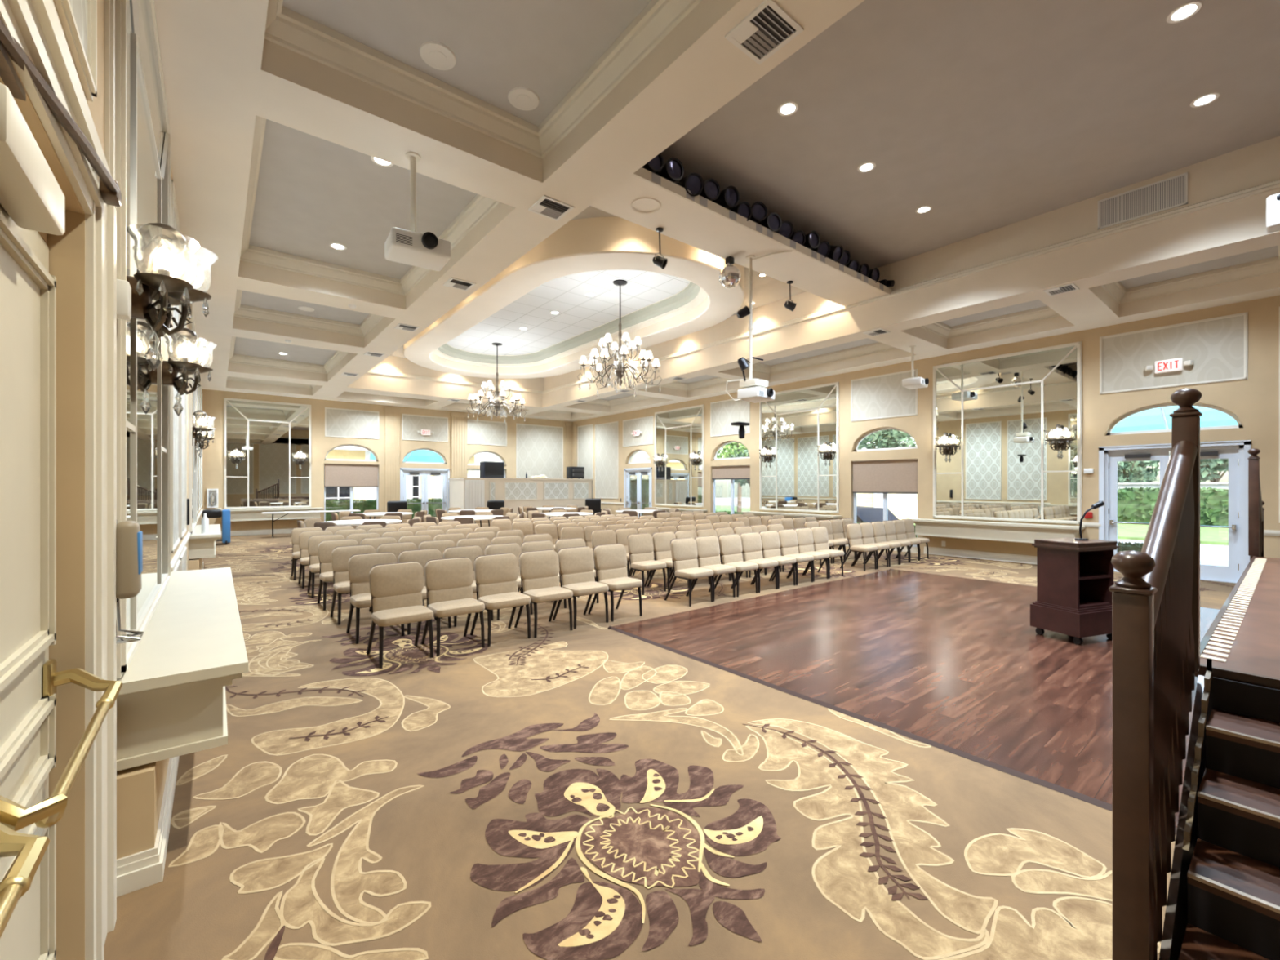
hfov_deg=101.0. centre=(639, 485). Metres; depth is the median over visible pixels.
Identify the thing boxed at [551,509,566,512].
banquet chair
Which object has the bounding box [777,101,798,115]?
recessed light
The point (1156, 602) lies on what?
stair railing
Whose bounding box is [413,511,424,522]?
banquet chair
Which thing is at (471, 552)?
banquet chair
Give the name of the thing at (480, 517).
round table
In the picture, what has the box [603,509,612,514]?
banquet chair
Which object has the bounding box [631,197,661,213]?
access cover
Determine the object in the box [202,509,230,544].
rolling cart
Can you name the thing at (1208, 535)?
lawn
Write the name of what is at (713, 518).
banquet chair
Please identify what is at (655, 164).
stage light
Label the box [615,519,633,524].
banquet chair
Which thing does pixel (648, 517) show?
banquet chair
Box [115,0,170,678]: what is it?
wall mirror
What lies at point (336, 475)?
roller blind
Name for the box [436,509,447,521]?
banquet chair
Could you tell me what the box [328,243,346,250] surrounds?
recessed light
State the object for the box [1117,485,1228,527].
hedge
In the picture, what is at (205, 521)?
pump bottle
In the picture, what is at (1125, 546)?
hedge
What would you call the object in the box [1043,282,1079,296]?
ceiling vent
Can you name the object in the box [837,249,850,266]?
stage light
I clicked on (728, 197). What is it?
stage light
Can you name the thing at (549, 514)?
round table
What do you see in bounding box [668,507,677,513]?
banquet chair
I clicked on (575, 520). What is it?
banquet chair
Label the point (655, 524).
banquet chair
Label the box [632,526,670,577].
banquet chair
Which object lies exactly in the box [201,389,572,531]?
wall
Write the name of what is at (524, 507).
banquet chair
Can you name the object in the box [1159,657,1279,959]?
stairs
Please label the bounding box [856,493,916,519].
house
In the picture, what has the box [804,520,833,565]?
banquet chair
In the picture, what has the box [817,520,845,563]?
banquet chair
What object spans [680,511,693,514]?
banquet chair
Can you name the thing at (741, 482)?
tree
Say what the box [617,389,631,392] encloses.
ceiling vent
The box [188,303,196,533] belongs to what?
wall mirror
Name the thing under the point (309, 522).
banquet chair
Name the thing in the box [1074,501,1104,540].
gooseneck microphone
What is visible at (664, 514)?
banquet chair
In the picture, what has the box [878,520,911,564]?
banquet chair
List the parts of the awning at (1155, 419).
awning frame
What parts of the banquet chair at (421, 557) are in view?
leg, backrest, seat, leg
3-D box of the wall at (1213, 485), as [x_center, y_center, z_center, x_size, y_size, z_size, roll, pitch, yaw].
[25.364,0.720,19.123,0.700,1.680,42.000,0,0,-39]
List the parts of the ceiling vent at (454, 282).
damper plate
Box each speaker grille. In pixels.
[299,307,312,311]
[423,46,452,67]
[511,91,535,108]
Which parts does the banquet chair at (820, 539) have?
backrest, leg, leg, seat, leg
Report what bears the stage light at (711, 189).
on the ceiling at (699, 222)
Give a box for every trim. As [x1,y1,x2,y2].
[0,0,116,959]
[170,508,203,572]
[383,407,577,512]
[600,502,1279,536]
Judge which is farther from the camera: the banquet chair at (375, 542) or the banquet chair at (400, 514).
the banquet chair at (400, 514)
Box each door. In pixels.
[0,18,122,959]
[400,448,449,514]
[623,449,652,517]
[1098,402,1250,582]
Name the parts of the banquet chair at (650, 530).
backrest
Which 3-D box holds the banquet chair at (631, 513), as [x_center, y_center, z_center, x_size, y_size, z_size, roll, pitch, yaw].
[-0.248,1.100,14.769,0.445,0.815,0.518,0,0,17]
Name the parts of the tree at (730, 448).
crown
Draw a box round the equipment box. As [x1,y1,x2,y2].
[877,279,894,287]
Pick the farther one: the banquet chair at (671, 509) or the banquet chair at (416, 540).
the banquet chair at (671, 509)
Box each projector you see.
[384,151,450,271]
[725,250,791,438]
[902,345,928,389]
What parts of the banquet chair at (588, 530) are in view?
backrest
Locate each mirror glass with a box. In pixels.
[126,0,164,634]
[191,324,195,525]
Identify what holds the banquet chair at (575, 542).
on the floor
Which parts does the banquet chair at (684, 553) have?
leg, backrest, frame, leg, leg, seat, leg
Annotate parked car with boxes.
[856,506,897,523]
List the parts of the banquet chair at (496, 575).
leg, leg, backrest, frame, seat, leg, leg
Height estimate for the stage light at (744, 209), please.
0.290 m
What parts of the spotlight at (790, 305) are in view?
stem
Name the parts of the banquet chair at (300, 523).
backrest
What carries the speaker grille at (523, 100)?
attached to the ceiling speaker at (525, 98)
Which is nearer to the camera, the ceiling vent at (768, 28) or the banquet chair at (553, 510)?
the ceiling vent at (768, 28)
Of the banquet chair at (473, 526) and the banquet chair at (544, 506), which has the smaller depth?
the banquet chair at (473, 526)
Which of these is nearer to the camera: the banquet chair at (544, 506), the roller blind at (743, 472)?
the roller blind at (743, 472)
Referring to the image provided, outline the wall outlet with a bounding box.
[941,541,945,546]
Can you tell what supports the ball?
hanging from the ceiling at (699, 222)
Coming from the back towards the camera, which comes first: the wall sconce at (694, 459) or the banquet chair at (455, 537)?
the wall sconce at (694, 459)
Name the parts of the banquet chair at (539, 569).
leg, leg, backrest, frame, seat, leg, leg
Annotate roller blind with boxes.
[324,463,377,487]
[711,465,750,479]
[852,458,917,493]
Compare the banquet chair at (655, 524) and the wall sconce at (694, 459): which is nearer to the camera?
the banquet chair at (655, 524)
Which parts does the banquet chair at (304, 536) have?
leg, leg, seat, backrest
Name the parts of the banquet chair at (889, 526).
backrest, seat, leg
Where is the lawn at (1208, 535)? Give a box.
[715,504,1228,545]
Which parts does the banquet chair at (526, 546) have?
backrest, leg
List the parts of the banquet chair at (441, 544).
backrest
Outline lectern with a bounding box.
[1030,537,1119,644]
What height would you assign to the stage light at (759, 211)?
0.236 m
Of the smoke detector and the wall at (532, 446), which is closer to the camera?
the smoke detector
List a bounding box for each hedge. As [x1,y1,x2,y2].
[325,498,376,521]
[406,497,442,519]
[715,510,742,515]
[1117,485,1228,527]
[1117,541,1142,552]
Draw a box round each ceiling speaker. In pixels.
[297,306,314,311]
[419,40,456,70]
[507,86,539,111]
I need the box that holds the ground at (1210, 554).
[715,497,1228,566]
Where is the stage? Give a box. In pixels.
[1195,555,1279,867]
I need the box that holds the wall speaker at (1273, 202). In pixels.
[1266,193,1279,233]
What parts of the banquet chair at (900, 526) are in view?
backrest, seat, leg, leg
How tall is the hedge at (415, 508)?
1.067 m
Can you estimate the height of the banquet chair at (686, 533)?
0.815 m
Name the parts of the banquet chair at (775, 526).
backrest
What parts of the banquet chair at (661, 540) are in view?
leg, backrest, seat, leg, leg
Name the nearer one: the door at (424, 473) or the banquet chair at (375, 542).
the banquet chair at (375, 542)
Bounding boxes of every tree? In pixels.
[715,442,749,512]
[730,448,750,486]
[857,429,915,449]
[1117,460,1159,483]
[1200,458,1228,482]
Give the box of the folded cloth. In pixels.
[530,475,546,478]
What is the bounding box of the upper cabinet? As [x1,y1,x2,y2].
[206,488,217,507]
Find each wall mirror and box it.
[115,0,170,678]
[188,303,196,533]
[223,397,311,509]
[654,404,703,507]
[759,382,839,513]
[933,341,1081,524]
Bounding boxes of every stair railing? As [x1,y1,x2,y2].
[1108,388,1202,959]
[1247,448,1264,560]
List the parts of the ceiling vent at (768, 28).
damper plate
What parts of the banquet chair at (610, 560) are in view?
leg, backrest, leg, seat, leg, leg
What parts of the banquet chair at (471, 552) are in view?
leg, backrest, seat, leg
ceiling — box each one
[154,0,1279,422]
[403,216,744,378]
[590,167,892,306]
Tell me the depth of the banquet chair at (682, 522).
10.56 m
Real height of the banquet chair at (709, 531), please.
0.815 m
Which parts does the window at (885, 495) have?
arch frame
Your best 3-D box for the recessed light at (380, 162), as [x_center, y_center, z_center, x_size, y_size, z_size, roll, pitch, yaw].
[-2.549,-3.217,5.226,0.210,0.006,0.210,0,0,-39]
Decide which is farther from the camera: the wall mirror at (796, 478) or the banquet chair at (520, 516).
the wall mirror at (796, 478)
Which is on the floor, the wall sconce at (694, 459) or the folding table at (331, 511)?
the folding table at (331, 511)
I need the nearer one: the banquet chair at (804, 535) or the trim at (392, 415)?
the banquet chair at (804, 535)
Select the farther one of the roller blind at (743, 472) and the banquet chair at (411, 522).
the roller blind at (743, 472)
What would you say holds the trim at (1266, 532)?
attached to the wall at (1233, 349)
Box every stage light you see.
[641,153,663,173]
[654,157,684,182]
[676,173,703,196]
[698,178,719,200]
[711,186,739,208]
[727,201,751,221]
[749,201,767,223]
[758,212,782,231]
[775,220,793,239]
[788,230,805,245]
[803,231,820,248]
[810,240,830,257]
[826,244,843,262]
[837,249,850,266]
[845,259,859,271]
[857,263,869,276]
[867,267,879,282]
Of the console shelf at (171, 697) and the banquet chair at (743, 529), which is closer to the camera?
the console shelf at (171, 697)
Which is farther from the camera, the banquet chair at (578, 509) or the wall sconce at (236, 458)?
the banquet chair at (578, 509)
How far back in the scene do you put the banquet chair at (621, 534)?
8.44 m
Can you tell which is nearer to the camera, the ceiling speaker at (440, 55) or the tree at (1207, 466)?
the ceiling speaker at (440, 55)
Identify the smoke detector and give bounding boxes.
[348,304,355,308]
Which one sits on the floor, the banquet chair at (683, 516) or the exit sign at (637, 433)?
the banquet chair at (683, 516)
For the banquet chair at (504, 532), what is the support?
on the floor
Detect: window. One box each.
[324,444,378,521]
[466,451,505,478]
[712,440,750,515]
[853,427,917,546]
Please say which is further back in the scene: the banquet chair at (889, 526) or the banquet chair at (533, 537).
the banquet chair at (889, 526)
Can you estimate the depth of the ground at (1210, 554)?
12.67 m
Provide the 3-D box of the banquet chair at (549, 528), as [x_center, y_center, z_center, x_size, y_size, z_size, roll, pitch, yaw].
[-1.643,1.100,9.495,0.433,0.815,0.518,0,0,-38]
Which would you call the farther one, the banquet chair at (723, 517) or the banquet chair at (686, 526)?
the banquet chair at (723, 517)
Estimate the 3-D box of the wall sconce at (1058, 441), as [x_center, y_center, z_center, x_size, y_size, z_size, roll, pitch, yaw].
[7.660,-0.809,9.680,0.295,0.638,0.450,0,0,-39]
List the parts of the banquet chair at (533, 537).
backrest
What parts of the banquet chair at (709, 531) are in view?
backrest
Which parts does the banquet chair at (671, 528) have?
backrest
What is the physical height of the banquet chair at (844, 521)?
0.815 m
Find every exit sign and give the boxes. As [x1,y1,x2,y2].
[417,429,434,435]
[631,430,641,435]
[1144,357,1193,373]
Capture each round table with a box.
[321,519,401,525]
[362,512,413,519]
[440,515,497,526]
[448,509,493,512]
[537,507,576,518]
[542,512,593,516]
[615,510,666,516]
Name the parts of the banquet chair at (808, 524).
backrest, seat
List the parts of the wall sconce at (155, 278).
plate, lamp shade, arm, bulb, lamp shade, arm, bulb, arm, lamp shade, bulb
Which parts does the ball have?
motor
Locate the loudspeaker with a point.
(487, 468)
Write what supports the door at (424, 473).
in the wall at (532, 446)
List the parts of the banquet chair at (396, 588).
leg, leg, frame, backrest, seat, leg, leg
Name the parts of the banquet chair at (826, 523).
backrest, seat, leg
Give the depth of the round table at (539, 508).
17.07 m
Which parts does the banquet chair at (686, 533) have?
leg, backrest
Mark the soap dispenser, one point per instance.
(129, 537)
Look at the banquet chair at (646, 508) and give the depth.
16.66 m
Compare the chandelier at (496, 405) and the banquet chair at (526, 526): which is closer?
the banquet chair at (526, 526)
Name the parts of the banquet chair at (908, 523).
backrest, seat, leg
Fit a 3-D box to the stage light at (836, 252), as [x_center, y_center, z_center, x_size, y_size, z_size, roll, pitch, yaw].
[2.935,-3.575,8.137,0.284,0.309,0.364,0,0,-37]
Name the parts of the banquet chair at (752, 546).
leg, backrest, leg, leg, seat, leg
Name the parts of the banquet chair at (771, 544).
backrest, leg, leg, seat, leg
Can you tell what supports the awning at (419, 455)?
attached to the wall at (532, 446)
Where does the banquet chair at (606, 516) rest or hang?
on the floor
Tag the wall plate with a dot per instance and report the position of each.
(188, 500)
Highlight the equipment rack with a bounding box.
[566,466,584,478]
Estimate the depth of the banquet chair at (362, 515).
13.08 m
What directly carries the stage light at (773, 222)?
on the ceiling at (699, 222)
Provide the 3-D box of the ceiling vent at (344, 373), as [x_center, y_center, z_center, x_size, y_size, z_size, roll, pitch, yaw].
[-7.283,-2.793,13.264,0.340,0.013,0.340,0,0,-39]
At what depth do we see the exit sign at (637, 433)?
19.51 m
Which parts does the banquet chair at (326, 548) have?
leg, leg, seat, backrest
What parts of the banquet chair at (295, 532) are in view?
leg, leg, seat, backrest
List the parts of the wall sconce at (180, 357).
plate, arm, arm, bulb, lamp shade, lamp shade, arm, bulb, lamp shade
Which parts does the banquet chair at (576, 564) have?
leg, leg, backrest, seat, leg, leg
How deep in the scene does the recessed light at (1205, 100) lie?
5.34 m
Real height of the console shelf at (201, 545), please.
0.340 m
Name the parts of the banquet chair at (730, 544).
leg, backrest, leg, seat, leg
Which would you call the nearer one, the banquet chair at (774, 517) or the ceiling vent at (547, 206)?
the ceiling vent at (547, 206)
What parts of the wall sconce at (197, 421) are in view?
plate, arm, lamp shade, bulb, arm, lamp shade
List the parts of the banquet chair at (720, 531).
backrest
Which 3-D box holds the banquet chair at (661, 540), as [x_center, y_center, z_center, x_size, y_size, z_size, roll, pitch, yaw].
[0.424,1.100,7.782,0.433,0.815,0.518,0,0,-39]
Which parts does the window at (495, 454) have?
arch frame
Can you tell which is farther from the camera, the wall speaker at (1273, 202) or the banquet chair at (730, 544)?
the banquet chair at (730, 544)
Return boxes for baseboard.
[116,561,204,897]
[221,528,293,536]
[844,544,1036,564]
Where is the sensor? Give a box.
[116,279,131,319]
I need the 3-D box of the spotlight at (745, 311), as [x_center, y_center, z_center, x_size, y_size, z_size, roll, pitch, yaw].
[1.509,-2.532,7.698,0.197,0.178,0.139,0,0,-5]
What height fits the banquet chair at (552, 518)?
0.815 m
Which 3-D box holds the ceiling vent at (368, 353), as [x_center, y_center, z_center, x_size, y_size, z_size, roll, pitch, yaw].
[-5.660,-2.793,11.246,0.340,0.013,0.340,0,0,-39]
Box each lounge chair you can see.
[386,501,407,512]
[486,500,504,509]
[585,498,601,515]
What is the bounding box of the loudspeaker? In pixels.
[480,461,503,478]
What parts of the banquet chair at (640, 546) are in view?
leg, backrest, leg, frame, leg, seat, leg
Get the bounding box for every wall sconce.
[126,222,217,370]
[162,327,217,416]
[191,410,215,452]
[194,425,215,457]
[227,448,245,468]
[293,449,308,469]
[653,453,662,471]
[688,450,700,470]
[758,445,772,467]
[816,441,833,466]
[933,432,957,462]
[1043,424,1073,458]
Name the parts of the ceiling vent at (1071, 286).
damper plate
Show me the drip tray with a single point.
(135, 636)
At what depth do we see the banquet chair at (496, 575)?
5.20 m
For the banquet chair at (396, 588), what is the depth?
4.60 m
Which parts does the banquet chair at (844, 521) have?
backrest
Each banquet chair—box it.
[291,520,306,561]
[291,526,322,580]
[297,529,333,588]
[303,517,321,527]
[306,533,348,598]
[314,522,337,530]
[317,538,358,610]
[325,525,354,534]
[329,544,375,625]
[331,512,338,520]
[334,528,365,539]
[338,511,351,519]
[340,515,362,528]
[346,532,380,545]
[346,551,404,644]
[348,513,366,519]
[355,524,382,533]
[360,536,396,552]
[361,520,386,527]
[364,509,381,519]
[366,560,433,668]
[367,527,396,537]
[377,542,424,605]
[382,515,400,523]
[382,530,413,542]
[383,512,402,523]
[385,523,410,531]
[396,509,412,523]
[398,525,426,535]
[398,534,432,549]
[398,548,451,635]
[405,518,419,526]
[412,521,436,529]
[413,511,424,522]
[413,515,422,522]
[414,528,444,540]
[418,539,455,607]
[421,556,484,656]
[422,514,431,522]
[426,516,439,524]
[426,524,453,533]
[433,533,465,546]
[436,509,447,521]
[437,520,461,528]
[440,545,493,626]
[441,512,457,521]
[445,527,473,538]
[448,507,462,515]
[453,517,474,524]
[454,523,479,532]
[456,537,490,555]
[459,510,475,523]
[466,531,495,544]
[470,552,530,646]
[474,526,500,536]
[475,506,488,513]
[475,511,493,527]
[484,542,532,620]
[489,509,503,515]
[491,518,511,530]
[491,535,522,547]
[492,515,509,519]
[496,528,524,542]
[500,506,509,515]
[505,512,518,523]
[511,520,533,535]
[512,518,531,521]
[514,549,573,637]
[516,514,522,518]
[517,506,522,514]
[517,540,566,608]
[520,533,552,591]
[521,511,527,518]
[523,506,532,516]
[526,507,538,518]
[527,510,539,519]
[531,516,549,522]
[532,513,546,517]
[532,520,552,533]
[534,523,557,551]
[542,505,555,519]
[549,516,567,522]
[551,507,564,511]
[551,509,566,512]
[551,537,599,603]
[552,519,571,540]
[552,546,608,629]
[556,522,577,539]
[560,525,584,540]
[562,513,580,518]
[566,505,577,512]
[567,515,584,520]
[571,518,589,524]
[575,506,585,512]
[577,520,596,537]
[579,509,593,517]
[583,524,605,569]
[584,515,599,519]
[587,543,642,622]
[589,517,606,523]
[591,528,616,565]
[594,511,605,515]
[596,520,615,526]
[600,514,615,519]
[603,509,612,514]
[604,524,625,531]
[606,516,622,522]
[614,528,648,576]
[615,513,630,518]
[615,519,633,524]
[618,507,631,514]
[622,510,637,516]
[622,515,639,521]
[624,522,654,559]
[626,533,666,595]
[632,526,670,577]
[633,518,649,524]
[639,515,654,519]
[643,507,657,515]
[643,521,662,528]
[647,531,688,591]
[649,517,666,522]
[651,510,666,518]
[652,524,676,573]
[656,511,670,519]
[661,520,679,527]
[664,537,713,606]
[665,516,680,521]
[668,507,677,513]
[669,511,681,517]
[669,529,710,584]
[675,524,696,531]
[678,520,695,525]
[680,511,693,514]
[680,513,693,519]
[688,535,735,601]
[692,510,703,513]
[693,512,705,520]
[694,519,711,524]
[694,523,713,529]
[695,528,730,581]
[704,512,716,515]
[705,515,719,524]
[711,521,729,528]
[714,527,747,580]
[715,511,727,515]
[715,533,758,596]
[718,514,732,522]
[728,520,744,528]
[728,525,766,577]
[731,513,743,521]
[734,516,749,526]
[734,532,777,592]
[742,513,754,517]
[747,515,761,526]
[750,524,781,574]
[752,530,795,588]
[760,515,773,526]
[762,523,784,572]
[767,518,782,524]
[771,515,784,519]
[771,528,813,585]
[779,517,794,529]
[788,527,829,582]
[791,516,805,528]
[804,516,816,521]
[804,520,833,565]
[804,526,844,578]
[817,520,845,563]
[828,519,855,558]
[835,518,866,557]
[840,523,877,571]
[853,522,888,568]
[865,521,900,566]
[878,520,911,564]
[889,519,920,562]
[897,518,929,558]
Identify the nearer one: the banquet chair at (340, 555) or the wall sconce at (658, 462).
the banquet chair at (340, 555)
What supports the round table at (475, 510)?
on the floor
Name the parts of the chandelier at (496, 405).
lamp shade, lamp shade, arm, lamp shade, arm, arm, lamp shade, arm, lamp shade, lamp shade, arm, rod, stem, arm, lamp shade, lamp shade, arm, arm, lamp shade, arm, arm, lamp shade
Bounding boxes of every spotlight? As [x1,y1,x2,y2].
[652,227,667,269]
[736,306,750,318]
[737,356,749,370]
[784,280,796,311]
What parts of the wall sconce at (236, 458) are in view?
lamp shade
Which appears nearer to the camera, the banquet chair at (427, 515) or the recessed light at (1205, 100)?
the recessed light at (1205, 100)
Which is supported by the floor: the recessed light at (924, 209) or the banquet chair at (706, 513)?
the banquet chair at (706, 513)
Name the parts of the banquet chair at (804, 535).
backrest, leg, leg, seat, leg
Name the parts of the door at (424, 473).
arch frame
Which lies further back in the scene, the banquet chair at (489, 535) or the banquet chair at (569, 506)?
the banquet chair at (569, 506)
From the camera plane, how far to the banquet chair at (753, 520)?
11.87 m
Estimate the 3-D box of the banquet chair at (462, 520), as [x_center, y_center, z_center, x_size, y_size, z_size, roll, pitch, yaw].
[-3.874,1.100,11.700,0.445,0.815,0.518,0,0,-5]
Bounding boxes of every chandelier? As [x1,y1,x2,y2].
[466,342,526,423]
[577,279,662,397]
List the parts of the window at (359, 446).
arch frame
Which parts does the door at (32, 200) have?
closer arm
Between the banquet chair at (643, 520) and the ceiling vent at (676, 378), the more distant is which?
the ceiling vent at (676, 378)
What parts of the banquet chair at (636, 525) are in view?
backrest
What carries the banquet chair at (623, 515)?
on the floor
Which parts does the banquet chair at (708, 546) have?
leg, backrest, leg, seat, leg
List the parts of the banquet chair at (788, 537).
backrest, leg, leg, seat, leg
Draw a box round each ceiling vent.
[341,372,359,376]
[364,351,385,357]
[394,323,419,331]
[442,276,475,290]
[447,399,461,401]
[528,195,574,221]
[573,400,586,402]
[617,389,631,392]
[668,376,686,380]
[724,0,804,64]
[862,328,890,336]
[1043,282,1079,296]
[1097,172,1187,229]
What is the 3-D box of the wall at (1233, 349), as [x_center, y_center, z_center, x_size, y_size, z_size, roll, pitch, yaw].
[4.599,-0.650,13.904,0.242,4.300,24.300,0,0,-39]
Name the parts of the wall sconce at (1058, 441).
lamp shade, arm, arm, lamp shade, arm, lamp shade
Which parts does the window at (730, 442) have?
arch frame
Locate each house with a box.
[325,445,488,501]
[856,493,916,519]
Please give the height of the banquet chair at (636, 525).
0.815 m
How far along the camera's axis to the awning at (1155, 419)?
10.58 m
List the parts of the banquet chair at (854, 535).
leg, backrest, leg, frame, seat, leg, leg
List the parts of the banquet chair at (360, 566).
leg, leg, seat, backrest, leg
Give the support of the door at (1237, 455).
in the wall at (1233, 349)
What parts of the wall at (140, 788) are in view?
wall panel, wall panel, wall panel, wall panel, wall panel, wall panel, wall panel, wall panel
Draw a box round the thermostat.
[1084,468,1093,473]
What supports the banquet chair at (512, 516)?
on the floor
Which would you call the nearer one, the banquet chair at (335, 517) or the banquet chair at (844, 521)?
the banquet chair at (844, 521)
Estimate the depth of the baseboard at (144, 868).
1.99 m
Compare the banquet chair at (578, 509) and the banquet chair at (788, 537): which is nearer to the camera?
the banquet chair at (788, 537)
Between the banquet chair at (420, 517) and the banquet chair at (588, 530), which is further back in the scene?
the banquet chair at (420, 517)
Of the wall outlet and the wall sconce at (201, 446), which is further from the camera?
the wall outlet
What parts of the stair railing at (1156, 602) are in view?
newel post, handrail, newel post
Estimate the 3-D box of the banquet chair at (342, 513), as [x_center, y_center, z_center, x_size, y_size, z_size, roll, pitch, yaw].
[-7.881,1.100,14.282,0.518,0.815,0.445,0,0,5]
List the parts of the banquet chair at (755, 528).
backrest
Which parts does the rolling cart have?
panel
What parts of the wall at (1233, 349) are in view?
wall panel, wall panel, wall panel, wall panel, wall panel, wall panel, wall panel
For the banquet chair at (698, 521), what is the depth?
10.84 m
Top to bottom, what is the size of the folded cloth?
0.135 m
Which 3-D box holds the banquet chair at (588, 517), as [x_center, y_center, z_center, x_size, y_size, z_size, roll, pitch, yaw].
[-1.040,1.100,12.215,0.433,0.815,0.518,0,0,-38]
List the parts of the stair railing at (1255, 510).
handrail, newel post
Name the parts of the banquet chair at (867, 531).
leg, backrest, leg, leg, seat, leg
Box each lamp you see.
[1144,365,1153,370]
[1183,360,1193,365]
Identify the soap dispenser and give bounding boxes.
[115,520,143,644]
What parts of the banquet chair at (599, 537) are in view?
backrest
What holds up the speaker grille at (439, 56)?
attached to the ceiling speaker at (440, 55)
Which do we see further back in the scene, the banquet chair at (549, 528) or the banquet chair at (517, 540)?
the banquet chair at (549, 528)
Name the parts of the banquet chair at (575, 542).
backrest, leg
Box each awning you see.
[369,449,475,464]
[1111,405,1238,432]
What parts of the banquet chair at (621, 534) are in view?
backrest, leg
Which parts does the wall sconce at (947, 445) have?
arm, arm, lamp shade, arm, lamp shade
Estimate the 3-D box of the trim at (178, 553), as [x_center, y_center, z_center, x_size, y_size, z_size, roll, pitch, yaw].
[-8.294,0.700,9.851,0.026,0.080,14.050,0,0,-39]
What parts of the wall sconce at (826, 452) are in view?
arm, lamp shade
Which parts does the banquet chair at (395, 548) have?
backrest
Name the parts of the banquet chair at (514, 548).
leg, backrest, seat, leg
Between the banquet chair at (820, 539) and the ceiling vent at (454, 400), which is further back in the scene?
the ceiling vent at (454, 400)
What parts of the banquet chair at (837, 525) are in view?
backrest, seat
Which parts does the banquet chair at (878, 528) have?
leg, backrest, leg, seat, leg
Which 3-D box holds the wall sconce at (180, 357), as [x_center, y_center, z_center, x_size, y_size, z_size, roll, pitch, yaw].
[-3.222,-0.809,3.787,0.295,0.638,0.450,0,0,-39]
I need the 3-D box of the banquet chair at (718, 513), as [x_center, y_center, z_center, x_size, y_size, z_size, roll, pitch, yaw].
[2.213,1.100,13.742,0.416,0.815,0.518,0,0,-40]
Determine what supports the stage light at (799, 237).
on the ceiling at (699, 222)
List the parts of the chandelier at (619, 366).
lamp shade, lamp shade, lamp shade, arm, arm, lamp shade, lamp shade, arm, lamp shade, arm, lamp shade, arm, arm, arm, lamp shade, arm, stem, rod, arm, lamp shade, lamp shade, arm, arm, lamp shade, arm, arm, arm, lamp shade, arm, arm, lamp shade, lamp shade, lamp shade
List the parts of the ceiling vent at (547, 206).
damper plate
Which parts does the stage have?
edge trim, panel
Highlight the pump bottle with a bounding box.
[200,513,208,533]
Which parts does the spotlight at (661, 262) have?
stem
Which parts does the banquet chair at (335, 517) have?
backrest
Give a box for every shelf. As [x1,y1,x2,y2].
[116,567,248,771]
[188,524,221,559]
[220,507,323,521]
[646,506,706,513]
[742,511,842,521]
[912,518,1084,542]
[1079,570,1111,608]
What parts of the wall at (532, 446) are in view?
wall panel, wall panel, wall panel, wall panel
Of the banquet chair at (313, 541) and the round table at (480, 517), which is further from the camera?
the round table at (480, 517)
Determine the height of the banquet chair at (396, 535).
0.815 m
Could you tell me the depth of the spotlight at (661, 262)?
6.85 m
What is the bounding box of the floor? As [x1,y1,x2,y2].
[103,533,1269,959]
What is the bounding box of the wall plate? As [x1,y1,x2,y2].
[186,498,189,524]
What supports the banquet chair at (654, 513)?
on the floor
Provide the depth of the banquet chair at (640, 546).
7.46 m
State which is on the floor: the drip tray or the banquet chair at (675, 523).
the banquet chair at (675, 523)
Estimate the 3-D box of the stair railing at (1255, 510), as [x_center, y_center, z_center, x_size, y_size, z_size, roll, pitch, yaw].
[6.946,0.553,5.948,1.310,1.893,0.090,0,0,-39]
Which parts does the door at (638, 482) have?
pane, arch frame, arch pane, pane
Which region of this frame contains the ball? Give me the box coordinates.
[718,256,741,288]
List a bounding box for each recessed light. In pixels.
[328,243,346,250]
[370,155,393,167]
[550,311,559,314]
[585,293,595,296]
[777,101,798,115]
[857,162,875,172]
[915,205,932,213]
[1166,0,1202,23]
[1190,92,1220,107]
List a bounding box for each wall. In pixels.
[0,0,202,959]
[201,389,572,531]
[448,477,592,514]
[572,295,1279,558]
[1117,482,1228,489]
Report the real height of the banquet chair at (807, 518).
0.815 m
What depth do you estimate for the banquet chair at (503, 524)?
10.88 m
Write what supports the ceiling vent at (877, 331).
in the ceiling at (1011, 120)
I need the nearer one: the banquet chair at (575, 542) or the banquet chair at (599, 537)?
the banquet chair at (575, 542)
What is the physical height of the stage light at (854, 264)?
0.299 m
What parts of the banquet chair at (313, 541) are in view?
leg, leg, seat, backrest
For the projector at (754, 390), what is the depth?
7.64 m
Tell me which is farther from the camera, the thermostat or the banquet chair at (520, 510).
the banquet chair at (520, 510)
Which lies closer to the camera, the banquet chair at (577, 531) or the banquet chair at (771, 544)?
the banquet chair at (771, 544)
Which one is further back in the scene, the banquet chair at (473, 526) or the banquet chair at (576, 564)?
the banquet chair at (473, 526)
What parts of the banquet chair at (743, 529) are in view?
backrest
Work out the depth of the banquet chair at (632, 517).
11.89 m
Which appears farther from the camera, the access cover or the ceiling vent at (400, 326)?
the ceiling vent at (400, 326)
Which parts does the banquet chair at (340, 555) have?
leg, leg, seat, backrest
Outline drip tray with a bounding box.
[115,598,143,644]
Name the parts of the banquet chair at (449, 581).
leg, leg, frame, backrest, seat, leg, leg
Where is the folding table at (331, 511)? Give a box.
[262,510,360,537]
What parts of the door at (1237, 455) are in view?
arch frame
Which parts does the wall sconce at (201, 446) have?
arm, arm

